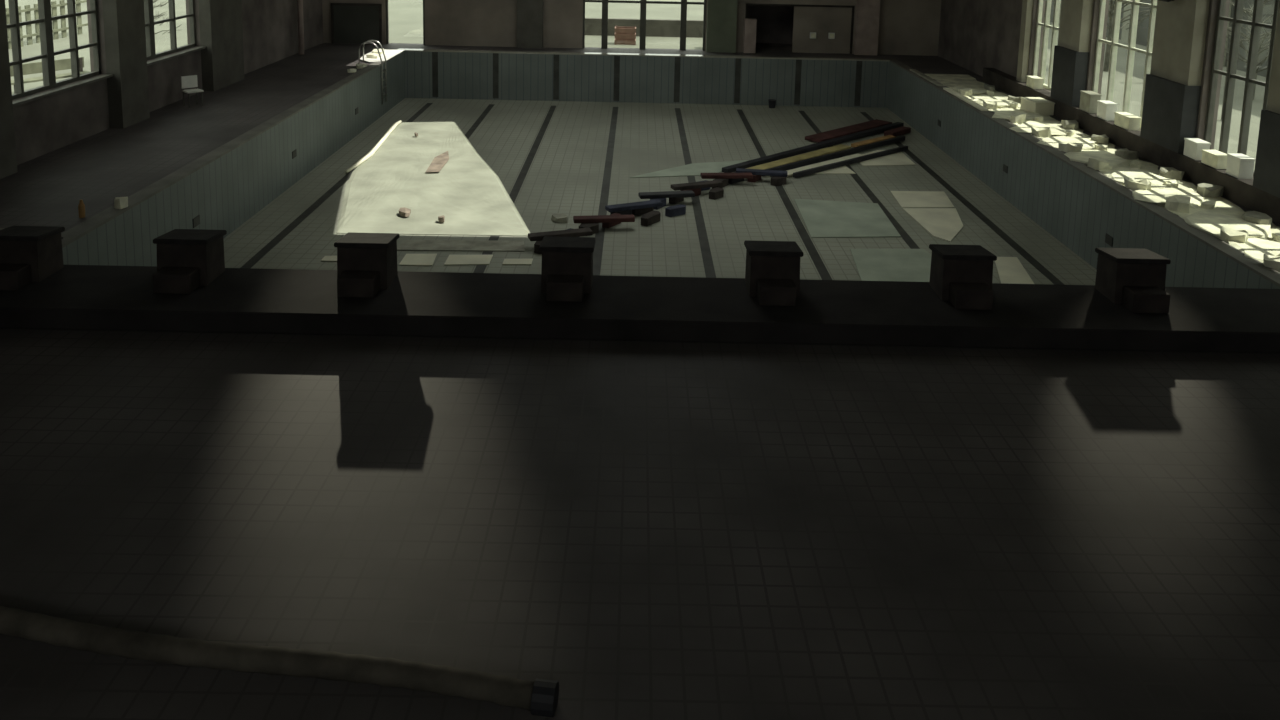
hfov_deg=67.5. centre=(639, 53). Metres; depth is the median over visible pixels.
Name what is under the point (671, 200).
broken timber
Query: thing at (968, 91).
chunk
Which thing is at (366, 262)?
starting block
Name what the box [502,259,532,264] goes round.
board
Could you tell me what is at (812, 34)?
wall box
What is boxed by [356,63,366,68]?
plaster slab
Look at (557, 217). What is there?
lump
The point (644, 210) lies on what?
broken timber
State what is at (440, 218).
lump
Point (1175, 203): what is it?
chunk
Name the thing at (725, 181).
broken timber
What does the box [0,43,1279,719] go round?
floor
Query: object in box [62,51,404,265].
wall
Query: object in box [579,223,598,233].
broken timber
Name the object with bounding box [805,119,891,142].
plank
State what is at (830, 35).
wall box
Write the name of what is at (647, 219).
broken timber
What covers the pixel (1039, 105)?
storage box
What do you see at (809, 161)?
plank
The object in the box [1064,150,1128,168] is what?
plaster slab
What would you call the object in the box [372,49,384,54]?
plaster slab
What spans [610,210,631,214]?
broken timber
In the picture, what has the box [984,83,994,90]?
chunk
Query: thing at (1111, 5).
bare tree
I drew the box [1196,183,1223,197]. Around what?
chunk
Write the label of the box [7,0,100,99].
window
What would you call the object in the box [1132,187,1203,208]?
plaster slab
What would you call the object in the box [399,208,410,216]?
lump
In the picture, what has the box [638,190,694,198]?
plank
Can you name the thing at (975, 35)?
wall
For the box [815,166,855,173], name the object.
board
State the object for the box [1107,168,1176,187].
plaster slab
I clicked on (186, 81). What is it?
plastic chair
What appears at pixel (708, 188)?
broken timber
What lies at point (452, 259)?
board
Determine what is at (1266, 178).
column
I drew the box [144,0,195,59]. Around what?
window
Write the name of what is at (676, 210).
broken timber
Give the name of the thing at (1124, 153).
chunk
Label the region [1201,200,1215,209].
chunk
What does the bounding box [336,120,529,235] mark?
sheet
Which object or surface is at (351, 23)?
door
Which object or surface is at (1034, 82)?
storage box
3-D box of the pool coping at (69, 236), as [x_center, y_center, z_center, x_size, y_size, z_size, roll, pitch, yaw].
[0.316,1.854,27.074,20.700,0.050,25.000,1,8,0]
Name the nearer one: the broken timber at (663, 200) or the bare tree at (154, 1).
the broken timber at (663, 200)
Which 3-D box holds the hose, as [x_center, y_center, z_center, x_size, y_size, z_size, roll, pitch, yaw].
[-3.940,4.522,7.399,6.746,0.214,0.287,2,8,9]
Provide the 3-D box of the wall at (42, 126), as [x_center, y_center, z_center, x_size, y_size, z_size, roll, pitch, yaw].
[-13.791,-1.311,19.032,0.400,8.000,44.800,1,8,0]
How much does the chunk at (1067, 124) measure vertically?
0.218 m
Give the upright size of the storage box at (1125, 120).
0.340 m
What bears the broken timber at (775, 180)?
on the floor at (569, 158)
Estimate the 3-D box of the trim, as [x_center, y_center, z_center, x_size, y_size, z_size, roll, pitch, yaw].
[12.730,2.353,23.872,0.380,0.500,22.500,1,8,0]
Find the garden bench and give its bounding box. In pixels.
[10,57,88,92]
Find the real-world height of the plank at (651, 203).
0.110 m
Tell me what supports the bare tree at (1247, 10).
on the ground
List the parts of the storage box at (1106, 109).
lid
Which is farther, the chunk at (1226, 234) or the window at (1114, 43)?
the window at (1114, 43)
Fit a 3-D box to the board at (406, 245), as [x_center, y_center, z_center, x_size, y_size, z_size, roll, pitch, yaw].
[-4.106,4.440,22.180,2.918,0.020,0.683,1,8,-2]
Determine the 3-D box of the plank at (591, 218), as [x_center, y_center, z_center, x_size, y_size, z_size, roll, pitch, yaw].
[-0.884,4.059,23.550,1.500,0.110,0.280,0,8,-8]
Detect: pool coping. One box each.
[61,51,1279,286]
[397,48,896,60]
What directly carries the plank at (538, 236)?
on the broken timber
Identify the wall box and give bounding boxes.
[810,32,815,38]
[828,33,834,38]
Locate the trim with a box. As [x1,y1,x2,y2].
[982,68,1279,223]
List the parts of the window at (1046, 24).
frame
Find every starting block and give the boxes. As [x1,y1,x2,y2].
[0,226,64,290]
[152,229,226,293]
[334,232,399,297]
[539,236,595,301]
[744,240,802,305]
[929,244,996,309]
[1095,248,1170,313]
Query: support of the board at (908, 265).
on the floor at (569, 158)
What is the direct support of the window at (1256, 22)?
in the wall at (975, 35)
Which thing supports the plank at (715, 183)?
on the broken timber at (697, 192)
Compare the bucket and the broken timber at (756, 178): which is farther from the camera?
the bucket
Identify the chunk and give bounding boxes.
[114,197,127,208]
[958,88,971,95]
[983,100,996,108]
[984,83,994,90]
[986,90,993,94]
[1008,95,1020,102]
[1010,102,1017,107]
[1010,113,1025,122]
[1031,127,1050,136]
[1034,115,1042,121]
[1058,143,1082,152]
[1061,120,1078,129]
[1064,129,1074,135]
[1087,157,1108,169]
[1091,134,1108,144]
[1094,144,1107,150]
[1115,148,1138,159]
[1124,176,1150,190]
[1160,167,1184,179]
[1163,181,1177,187]
[1165,194,1190,212]
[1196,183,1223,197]
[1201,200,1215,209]
[1220,227,1247,242]
[1242,211,1271,226]
[1263,254,1279,271]
[1271,233,1279,241]
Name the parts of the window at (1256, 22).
frame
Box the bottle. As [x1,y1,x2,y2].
[78,199,84,217]
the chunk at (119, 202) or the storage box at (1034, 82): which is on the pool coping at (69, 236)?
the chunk at (119, 202)
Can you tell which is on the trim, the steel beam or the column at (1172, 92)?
the column at (1172, 92)
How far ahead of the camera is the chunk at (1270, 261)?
16.19 m
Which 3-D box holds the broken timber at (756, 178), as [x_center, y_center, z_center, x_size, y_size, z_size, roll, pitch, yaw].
[3.364,3.623,28.331,0.335,0.200,0.593,6,10,31]
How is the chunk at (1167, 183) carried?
on the floor at (647, 530)
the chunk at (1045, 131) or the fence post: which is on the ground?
the fence post
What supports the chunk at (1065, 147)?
on the floor at (647, 530)
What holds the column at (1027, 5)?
on the floor at (647, 530)
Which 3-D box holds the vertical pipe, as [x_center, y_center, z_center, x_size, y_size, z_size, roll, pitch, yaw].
[-13.376,-2.957,37.587,0.220,6.000,0.220,1,8,0]
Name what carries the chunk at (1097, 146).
on the floor at (647, 530)
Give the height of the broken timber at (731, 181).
0.200 m
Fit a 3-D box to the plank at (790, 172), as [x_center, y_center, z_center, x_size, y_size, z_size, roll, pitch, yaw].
[5.691,3.482,29.978,4.202,0.060,0.340,-6,11,-41]
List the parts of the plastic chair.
backrest, seat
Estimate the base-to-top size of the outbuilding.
9.300 m
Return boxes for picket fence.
[6,0,87,48]
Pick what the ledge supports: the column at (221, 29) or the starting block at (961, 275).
the starting block at (961, 275)
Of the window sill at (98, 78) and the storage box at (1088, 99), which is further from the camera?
the storage box at (1088, 99)
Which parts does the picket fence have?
rail, rail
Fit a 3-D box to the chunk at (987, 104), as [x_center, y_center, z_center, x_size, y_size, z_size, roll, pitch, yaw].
[10.913,1.581,29.841,0.428,0.227,0.363,4,9,19]
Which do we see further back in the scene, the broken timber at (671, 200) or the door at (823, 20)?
the door at (823, 20)
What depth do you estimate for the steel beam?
31.82 m
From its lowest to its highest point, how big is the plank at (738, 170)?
0.110 m
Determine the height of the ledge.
0.300 m
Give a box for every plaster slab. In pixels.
[347,69,355,72]
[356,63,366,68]
[366,53,379,57]
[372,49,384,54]
[951,86,986,93]
[973,99,1018,107]
[992,110,1040,121]
[1009,120,1065,135]
[1037,136,1096,149]
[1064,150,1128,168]
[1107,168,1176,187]
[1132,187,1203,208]
[1183,211,1270,239]
[1228,237,1279,262]
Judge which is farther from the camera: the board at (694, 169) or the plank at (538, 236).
the board at (694, 169)
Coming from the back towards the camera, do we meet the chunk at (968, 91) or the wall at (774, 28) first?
the wall at (774, 28)
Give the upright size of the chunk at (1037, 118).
0.154 m
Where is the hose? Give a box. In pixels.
[0,606,558,716]
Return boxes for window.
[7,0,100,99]
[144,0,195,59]
[1032,0,1060,89]
[1092,0,1156,128]
[1204,0,1278,175]
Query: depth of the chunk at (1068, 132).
26.19 m
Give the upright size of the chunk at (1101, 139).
0.215 m
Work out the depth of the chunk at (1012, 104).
29.94 m
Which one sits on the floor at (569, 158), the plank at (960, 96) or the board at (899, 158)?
the board at (899, 158)
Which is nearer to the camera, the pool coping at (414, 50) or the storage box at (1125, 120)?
the storage box at (1125, 120)
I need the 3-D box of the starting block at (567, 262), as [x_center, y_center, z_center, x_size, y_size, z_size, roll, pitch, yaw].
[-1.061,3.078,13.992,0.780,0.687,1.095,1,8,0]
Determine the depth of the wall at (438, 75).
39.58 m
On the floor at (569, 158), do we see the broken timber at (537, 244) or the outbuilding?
the broken timber at (537, 244)
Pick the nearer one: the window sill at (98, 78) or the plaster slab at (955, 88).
the window sill at (98, 78)
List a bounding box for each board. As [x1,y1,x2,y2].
[321,256,336,261]
[397,240,524,251]
[399,254,436,265]
[444,255,492,264]
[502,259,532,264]
[630,160,748,177]
[794,199,900,237]
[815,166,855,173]
[850,249,930,281]
[859,150,915,165]
[890,191,953,207]
[903,208,963,241]
[995,257,1033,283]
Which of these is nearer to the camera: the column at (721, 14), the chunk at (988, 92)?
the chunk at (988, 92)
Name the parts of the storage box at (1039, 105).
lid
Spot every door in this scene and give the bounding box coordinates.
[331,3,381,44]
[385,0,424,44]
[582,0,705,50]
[743,3,854,53]
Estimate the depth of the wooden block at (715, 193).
26.35 m
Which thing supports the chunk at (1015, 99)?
on the floor at (647, 530)
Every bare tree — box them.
[153,0,179,34]
[1051,0,1149,71]
[1224,0,1272,99]
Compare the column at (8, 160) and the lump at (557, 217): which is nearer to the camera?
the column at (8, 160)
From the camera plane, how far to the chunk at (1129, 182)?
20.84 m
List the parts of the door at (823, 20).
post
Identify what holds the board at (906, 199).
on the floor at (569, 158)
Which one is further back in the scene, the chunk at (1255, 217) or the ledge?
the chunk at (1255, 217)
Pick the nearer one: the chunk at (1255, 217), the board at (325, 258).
the chunk at (1255, 217)
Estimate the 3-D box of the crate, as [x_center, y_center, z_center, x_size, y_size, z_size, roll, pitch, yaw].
[-0.696,-0.881,45.370,1.000,0.820,0.800,1,8,0]
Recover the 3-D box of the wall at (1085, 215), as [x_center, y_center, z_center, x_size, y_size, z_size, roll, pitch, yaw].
[10.432,3.056,27.254,0.320,1.950,25.600,1,8,0]
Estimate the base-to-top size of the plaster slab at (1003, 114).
0.076 m
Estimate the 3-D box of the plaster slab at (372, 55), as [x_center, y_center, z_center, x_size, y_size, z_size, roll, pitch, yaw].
[-10.325,0.061,37.146,0.508,0.140,0.629,1,8,0]
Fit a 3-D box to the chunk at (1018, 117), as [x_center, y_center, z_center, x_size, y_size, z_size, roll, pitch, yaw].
[10.997,1.852,27.852,0.423,0.259,0.508,5,9,23]
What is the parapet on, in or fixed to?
on the ground
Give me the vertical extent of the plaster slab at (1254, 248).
0.074 m
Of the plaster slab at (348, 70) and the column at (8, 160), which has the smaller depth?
the column at (8, 160)
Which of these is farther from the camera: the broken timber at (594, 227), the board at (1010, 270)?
the broken timber at (594, 227)
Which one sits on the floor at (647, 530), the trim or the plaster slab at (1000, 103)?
the plaster slab at (1000, 103)
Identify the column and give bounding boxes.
[0,0,16,178]
[102,0,149,128]
[199,0,243,90]
[517,0,542,47]
[706,0,736,52]
[854,0,879,54]
[1016,0,1033,81]
[1050,0,1093,106]
[1140,0,1209,152]
[1253,0,1279,197]
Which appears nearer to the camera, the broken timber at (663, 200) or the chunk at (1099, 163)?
the chunk at (1099, 163)
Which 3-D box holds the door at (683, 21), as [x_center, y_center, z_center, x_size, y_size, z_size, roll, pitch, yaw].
[0.182,-1.490,41.364,5.300,2.600,0.120,1,8,0]
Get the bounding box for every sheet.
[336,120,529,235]
[360,49,404,61]
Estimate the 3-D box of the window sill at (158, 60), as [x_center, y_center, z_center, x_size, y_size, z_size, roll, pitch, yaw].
[-13.583,0.072,27.793,0.180,0.060,4.150,1,8,0]
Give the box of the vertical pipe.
[297,0,303,54]
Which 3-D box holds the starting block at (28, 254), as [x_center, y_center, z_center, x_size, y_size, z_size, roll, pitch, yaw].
[-9.009,2.911,13.962,0.780,0.687,1.095,1,8,0]
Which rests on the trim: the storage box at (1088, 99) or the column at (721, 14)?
the storage box at (1088, 99)
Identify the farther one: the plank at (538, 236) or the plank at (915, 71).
the plank at (915, 71)
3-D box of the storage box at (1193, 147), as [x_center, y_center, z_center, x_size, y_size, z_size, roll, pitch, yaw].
[12.751,2.178,21.927,0.320,0.400,0.520,1,8,0]
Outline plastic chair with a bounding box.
[181,75,203,107]
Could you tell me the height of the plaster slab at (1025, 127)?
0.072 m
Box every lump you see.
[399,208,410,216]
[438,215,444,221]
[551,213,567,222]
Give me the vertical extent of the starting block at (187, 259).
0.687 m
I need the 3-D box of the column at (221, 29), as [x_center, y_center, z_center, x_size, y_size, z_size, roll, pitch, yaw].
[-13.425,-2.956,30.540,0.350,8.000,2.350,1,8,0]
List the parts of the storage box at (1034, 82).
lid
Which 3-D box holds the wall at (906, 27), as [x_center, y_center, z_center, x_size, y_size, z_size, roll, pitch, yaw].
[-0.310,-4.185,41.057,26.600,8.000,0.400,1,8,0]
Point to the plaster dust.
(1223, 206)
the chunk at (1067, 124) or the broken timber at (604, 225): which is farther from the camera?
the chunk at (1067, 124)
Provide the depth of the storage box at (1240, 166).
20.15 m
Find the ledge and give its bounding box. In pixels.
[0,265,1279,353]
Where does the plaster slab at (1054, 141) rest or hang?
on the floor at (647, 530)
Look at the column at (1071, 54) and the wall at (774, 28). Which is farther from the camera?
the wall at (774, 28)
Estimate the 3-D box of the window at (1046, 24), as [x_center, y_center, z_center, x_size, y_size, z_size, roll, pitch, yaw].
[13.165,-0.938,30.320,0.140,4.200,2.600,1,8,0]
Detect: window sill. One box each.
[12,74,112,106]
[147,46,205,65]
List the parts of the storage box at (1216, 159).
lid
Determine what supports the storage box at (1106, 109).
on the trim
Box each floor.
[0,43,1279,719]
[223,98,1096,284]
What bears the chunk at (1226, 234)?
on the plaster slab at (1254, 248)
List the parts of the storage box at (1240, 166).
lid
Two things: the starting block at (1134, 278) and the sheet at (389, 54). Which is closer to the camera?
the starting block at (1134, 278)
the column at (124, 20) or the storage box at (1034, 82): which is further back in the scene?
the storage box at (1034, 82)
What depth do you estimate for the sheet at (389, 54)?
37.46 m
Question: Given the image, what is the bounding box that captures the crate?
[614,26,635,44]
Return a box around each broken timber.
[534,240,541,253]
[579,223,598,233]
[602,213,620,227]
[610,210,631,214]
[632,207,653,214]
[641,211,660,225]
[650,198,665,209]
[665,204,685,216]
[669,197,683,203]
[680,188,700,197]
[698,180,709,190]
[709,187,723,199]
[712,179,728,188]
[728,172,743,183]
[747,175,760,181]
[770,176,786,185]
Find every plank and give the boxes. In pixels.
[528,228,592,240]
[573,215,634,222]
[605,200,661,211]
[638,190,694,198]
[671,180,722,190]
[700,173,752,178]
[736,168,787,176]
[745,144,850,169]
[787,153,863,176]
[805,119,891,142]
[851,135,895,146]
[884,126,910,135]
[910,69,942,85]
[943,88,987,110]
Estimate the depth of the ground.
45.01 m
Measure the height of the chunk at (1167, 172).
0.220 m
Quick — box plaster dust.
[925,74,1279,241]
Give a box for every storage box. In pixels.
[1020,97,1054,114]
[1026,76,1043,88]
[1079,91,1101,113]
[1097,100,1117,120]
[1114,112,1140,129]
[1183,138,1210,159]
[1201,150,1227,168]
[1226,153,1255,178]
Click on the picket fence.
(27, 10)
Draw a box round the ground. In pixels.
[5,0,1265,168]
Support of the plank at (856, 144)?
on the floor at (569, 158)
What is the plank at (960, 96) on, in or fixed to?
on the pool coping at (69, 236)
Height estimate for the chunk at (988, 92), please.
0.155 m
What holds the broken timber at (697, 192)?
on the floor at (569, 158)
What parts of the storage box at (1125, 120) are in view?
lid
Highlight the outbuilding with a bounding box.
[1050,0,1274,76]
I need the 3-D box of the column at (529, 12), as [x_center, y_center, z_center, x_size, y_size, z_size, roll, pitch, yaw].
[-4.659,-4.226,40.694,1.100,8.000,0.300,1,8,0]
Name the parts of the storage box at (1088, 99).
lid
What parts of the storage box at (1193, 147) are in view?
lid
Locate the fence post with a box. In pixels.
[1221,59,1237,119]
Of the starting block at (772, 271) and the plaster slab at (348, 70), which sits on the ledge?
the starting block at (772, 271)
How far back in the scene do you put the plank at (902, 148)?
30.18 m
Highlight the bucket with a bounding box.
[768,99,775,107]
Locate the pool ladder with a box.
[358,40,386,104]
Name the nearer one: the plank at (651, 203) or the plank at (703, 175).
the plank at (651, 203)
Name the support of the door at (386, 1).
in the wall at (906, 27)
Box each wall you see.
[12,0,322,164]
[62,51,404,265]
[322,0,940,55]
[405,51,889,107]
[747,5,847,50]
[887,62,1279,288]
[938,0,1253,177]
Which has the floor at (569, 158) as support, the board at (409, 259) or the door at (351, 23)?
the board at (409, 259)
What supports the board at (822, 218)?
on the floor at (569, 158)
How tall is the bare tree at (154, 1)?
3.004 m
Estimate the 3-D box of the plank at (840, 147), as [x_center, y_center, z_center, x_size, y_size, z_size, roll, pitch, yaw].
[5.059,3.359,30.598,5.294,0.100,0.420,-7,11,-43]
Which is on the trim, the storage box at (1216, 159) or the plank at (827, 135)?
the storage box at (1216, 159)
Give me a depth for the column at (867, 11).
41.01 m
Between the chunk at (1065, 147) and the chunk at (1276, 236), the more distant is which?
the chunk at (1065, 147)
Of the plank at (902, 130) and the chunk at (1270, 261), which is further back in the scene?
the plank at (902, 130)
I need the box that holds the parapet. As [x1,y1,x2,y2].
[585,18,702,37]
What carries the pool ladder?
attached to the wall at (226, 192)
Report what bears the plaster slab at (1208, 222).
on the floor at (647, 530)
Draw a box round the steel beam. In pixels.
[722,122,903,172]
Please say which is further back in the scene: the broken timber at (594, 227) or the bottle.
the broken timber at (594, 227)
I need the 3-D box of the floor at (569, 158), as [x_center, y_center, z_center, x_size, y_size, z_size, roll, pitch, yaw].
[0.271,3.954,27.375,20.600,0.306,25.600,1,8,0]
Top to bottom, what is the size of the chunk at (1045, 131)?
0.230 m

